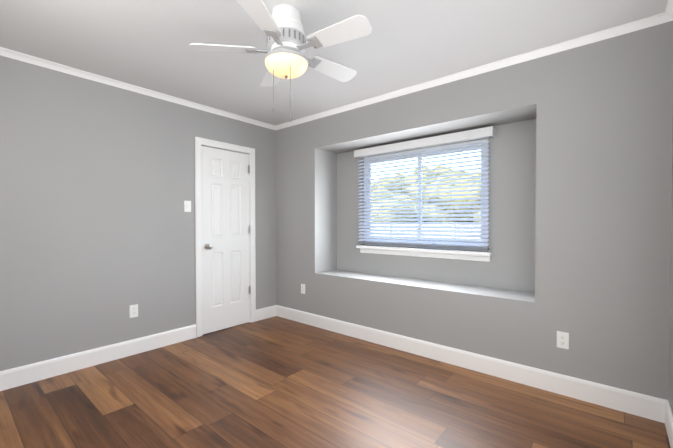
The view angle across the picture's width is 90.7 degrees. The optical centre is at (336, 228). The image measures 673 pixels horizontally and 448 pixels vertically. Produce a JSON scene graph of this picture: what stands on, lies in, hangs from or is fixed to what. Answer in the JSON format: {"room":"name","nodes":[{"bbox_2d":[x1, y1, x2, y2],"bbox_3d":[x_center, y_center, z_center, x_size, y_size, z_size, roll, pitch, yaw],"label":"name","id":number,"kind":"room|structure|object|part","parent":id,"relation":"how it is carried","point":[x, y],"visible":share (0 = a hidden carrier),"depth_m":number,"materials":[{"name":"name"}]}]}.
{"room":"empty bedroom","nodes":[
{"label":"empty bedroom","id":0,"kind":"room"},
{"bbox_2d":[0,55,275,370],"bbox_3d":[-1.929,-0.067,3.076,0.120,2.460,3.640,1,1,40],"label":"wall","id":1,"kind":"structure","parent":0,"point":[97,222],"depth_m":2.85,"materials":[{"name":"grey paint"}]},
{"bbox_2d":[0,324,195,390],"bbox_3d":[-2.220,1.100,2.643,0.015,0.140,2.277,1,1,40],"label":"baseboard","id":2,"kind":"structure","parent":1,"relation":"attached to","point":[26,374],"depth_m":2.79,"materials":[{"name":"white paint"}]},
{"bbox_2d":[130,304,137,317],"bbox_3d":[-1.867,0.764,3.063,0.007,0.115,0.070,1,1,40],"label":"electrical outlet","id":3,"kind":"object","parent":1,"relation":"attached to","point":[133,310],"visible":1,"depth_m":3.06,"materials":[{"name":"white plastic"}]},
{"bbox_2d":[0,47,275,129],"bbox_3d":[-1.870,-1.273,3.002,0.042,0.045,3.270,1,1,40],"label":"crown molding","id":4,"kind":"structure","parent":1,"relation":"attached to","point":[4,52],"depth_m":2.93,"materials":[{"name":"white paint"}]},
{"bbox_2d":[184,201,190,211],"bbox_3d":[-1.538,-0.227,3.437,0.012,0.115,0.070,1,1,40],"label":"light switch","id":5,"kind":"object","parent":1,"relation":"attached to","point":[187,206],"visible":1,"depth_m":3.43,"materials":[{"name":"white plastic"}]},
{"bbox_2d":[201,146,249,334],"bbox_3d":[-1.243,0.130,3.791,0.117,2.030,0.606,1,1,40],"label":"door","id":6,"kind":"structure","parent":1,"relation":"in","point":[225,235],"depth_m":3.78,"materials":[{"name":"white paint"}]},
{"bbox_3d":[-1.215,0.023,3.786,0.070,1.550,0.575,1,1,40],"label":"door hardware","id":7,"kind":"part","parent":6,"relation":"part of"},
{"bbox_2d":[195,137,255,336],"bbox_3d":[-1.287,0.093,3.827,0.141,2.118,0.751,1,1,40],"label":"door frame","id":8,"kind":"structure","parent":1,"relation":"attached to","point":[200,142],"depth_m":3.62,"materials":[{"name":"white paint"}]},
{"bbox_2d":[256,305,275,320],"bbox_3d":[-0.905,1.076,4.208,0.015,0.140,0.296,1,1,40],"label":"baseboard","id":9,"kind":"structure","parent":1,"relation":"attached to","point":[267,312],"depth_m":4.21,"materials":[{"name":"white paint"}]},
{"bbox_2d":[0,0,667,125],"bbox_3d":[-0.357,-1.340,1.998,3.890,0.120,4.040,1,1,40],"label":"ceiling","id":10,"kind":"structure","parent":0,"point":[147,43],"depth_m":2.26,"materials":[{"name":"white paint"}]},
{"bbox_2d":[190,0,371,121],"bbox_3d":[-0.270,-0.946,1.989,1.045,0.668,1.044,1,1,40],"label":"fan","id":11,"kind":"object","parent":10,"relation":"hanging from","point":[281,28],"visible":1,"depth_m":1.89,"materials":[{"name":"white painted metal"},{"name":"white painted wood"},{"name":"frosted glass"}]},
{"bbox_2d":[0,316,670,447],"bbox_3d":[-0.357,1.230,2.037,3.890,0.100,4.040,1,1,40],"label":"floor","id":12,"kind":"structure","parent":0,"point":[275,382],"depth_m":2.22,"materials":[{"name":"brown wood"}]},
{"bbox_2d":[322,109,536,298],"bbox_3d":[0.812,-0.197,3.410,2.485,1.700,0.400,1,1,40],"label":"window alcove","id":13,"kind":"structure","parent":0,"point":[508,269],"depth_m":3.06,"materials":[{"name":"grey paint"}]},
{"bbox_2d":[356,245,491,261],"bbox_3d":[0.832,0.252,3.476,1.480,0.090,0.105,1,1,40],"label":"window sill","id":14,"kind":"structure","parent":13,"relation":"attached to","point":[448,254],"depth_m":3.36,"materials":[{"name":"white paint"}]},
{"bbox_2d":[364,138,487,250],"bbox_3d":[0.886,-0.314,3.532,1.400,1.040,0.065,1,1,40],"label":"window","id":15,"kind":"structure","parent":13,"relation":"in","point":[450,149],"depth_m":3.46,"materials":[{"name":"white plastic"}]},
{"bbox_2d":[354,126,494,249],"bbox_3d":[0.816,-0.358,3.448,1.520,1.092,0.090,1,1,40],"label":"window blinds","id":16,"kind":"object","parent":15,"relation":"attached to","point":[473,134],"visible":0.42,"depth_m":3.34,"materials":[{"name":"white plastic"}]},
{"bbox_2d":[276,21,672,399],"bbox_3d":[0.646,-0.069,3.212,3.650,2.460,0.120,1,1,40],"label":"wall","id":17,"kind":"structure","parent":0,"point":[604,108],"depth_m":2.34,"materials":[{"name":"grey paint"}]},
{"bbox_2d":[301,284,304,293],"bbox_3d":[-0.405,0.734,4.024,0.070,0.115,0.007,1,1,40],"label":"electrical outlet","id":18,"kind":"object","parent":17,"relation":"attached to","point":[303,288],"visible":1,"depth_m":4.02,"materials":[{"name":"white plastic"}]},
{"bbox_2d":[276,305,659,421],"bbox_3d":[0.603,1.092,3.178,3.650,0.140,0.015,1,1,40],"label":"baseboard","id":19,"kind":"structure","parent":17,"relation":"attached to","point":[641,405],"depth_m":2.59,"materials":[{"name":"white paint"}]},
{"bbox_2d":[276,14,672,129],"bbox_3d":[0.594,-1.275,3.131,3.650,0.045,0.042,1,1,40],"label":"crown molding","id":20,"kind":"structure","parent":17,"relation":"attached to","point":[657,19],"depth_m":2.56,"materials":[{"name":"white paint"}]},
{"bbox_2d":[557,331,568,348],"bbox_3d":[1.596,0.790,2.345,0.070,0.115,0.007,1,1,40],"label":"electrical outlet","id":21,"kind":"object","parent":17,"relation":"attached to","point":[562,339],"visible":1,"depth_m":2.34,"materials":[{"name":"white plastic"}]},
{"bbox_2d":[668,123,672,414],"bbox_3d":[0.958,-0.029,0.652,0.120,2.460,3.640,1,1,40],"label":"wall","id":22,"kind":"structure","parent":0,"point":[670,392],"depth_m":1.95,"materials":[{"name":"grey paint"}]},
{"bbox_2d":[660,0,672,23],"bbox_3d":[0.893,-1.238,0.682,0.042,0.045,3.270,1,1,40],"label":"crown molding","id":23,"kind":"structure","parent":22,"relation":"attached to","point":[667,15],"depth_m":1.96,"materials":[{"name":"white paint"}]},
{"bbox_2d":[660,398,672,447],"bbox_3d":[0.904,1.130,0.709,0.015,0.140,3.330,1,1,40],"label":"baseboard","id":24,"kind":"structure","parent":22,"relation":"attached to","point":[666,416],"depth_m":1.93,"materials":[{"name":"white paint"}]},
{"label":"outside","id":25,"kind":"structure","parent":0,"visible":0},
{"bbox_3d":[16.318,1.283,24.732,120.000,0.200,120.000,1,1,40],"label":"ground","id":26,"kind":"structure","parent":25,"visible":0},
{"bbox_2d":[371,176,428,202],"bbox_3d":[3.187,-0.783,18.482,4.310,4.241,5.016,1,1,40],"label":"tree","id":27,"kind":"object","parent":26,"relation":"on","point":[396,189],"depth_m":17.70,"materials":[{"name":"green plant"}]},
{"bbox_2d":[371,199,457,221],"bbox_3d":[3.532,0.028,14.623,4.867,2.737,5.402,1,1,40],"label":"tree","id":28,"kind":"object","parent":26,"relation":"on","point":[406,210],"depth_m":12.99,"materials":[{"name":"green plant"}]},
{"bbox_2d":[371,225,479,239],"bbox_3d":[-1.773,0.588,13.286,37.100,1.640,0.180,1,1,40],"label":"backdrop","id":29,"kind":"object","parent":26,"relation":"on","point":[425,232],"depth_m":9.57,"materials":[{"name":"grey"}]},
{"bbox_2d":[401,165,452,184],"bbox_3d":[6.589,-1.304,21.019,5.440,5.188,5.957,1,1,40],"label":"tree","id":30,"kind":"object","parent":26,"relation":"on","point":[426,175],"depth_m":19.76,"materials":[{"name":"green plant"}]},
{"bbox_2d":[425,171,480,221],"bbox_3d":[5.898,-0.591,14.589,4.390,3.982,4.516,1,1,40],"label":"tree","id":31,"kind":"object","parent":26,"relation":"on","point":[457,192],"depth_m":13.03,"materials":[{"name":"green plant"}]}
]}

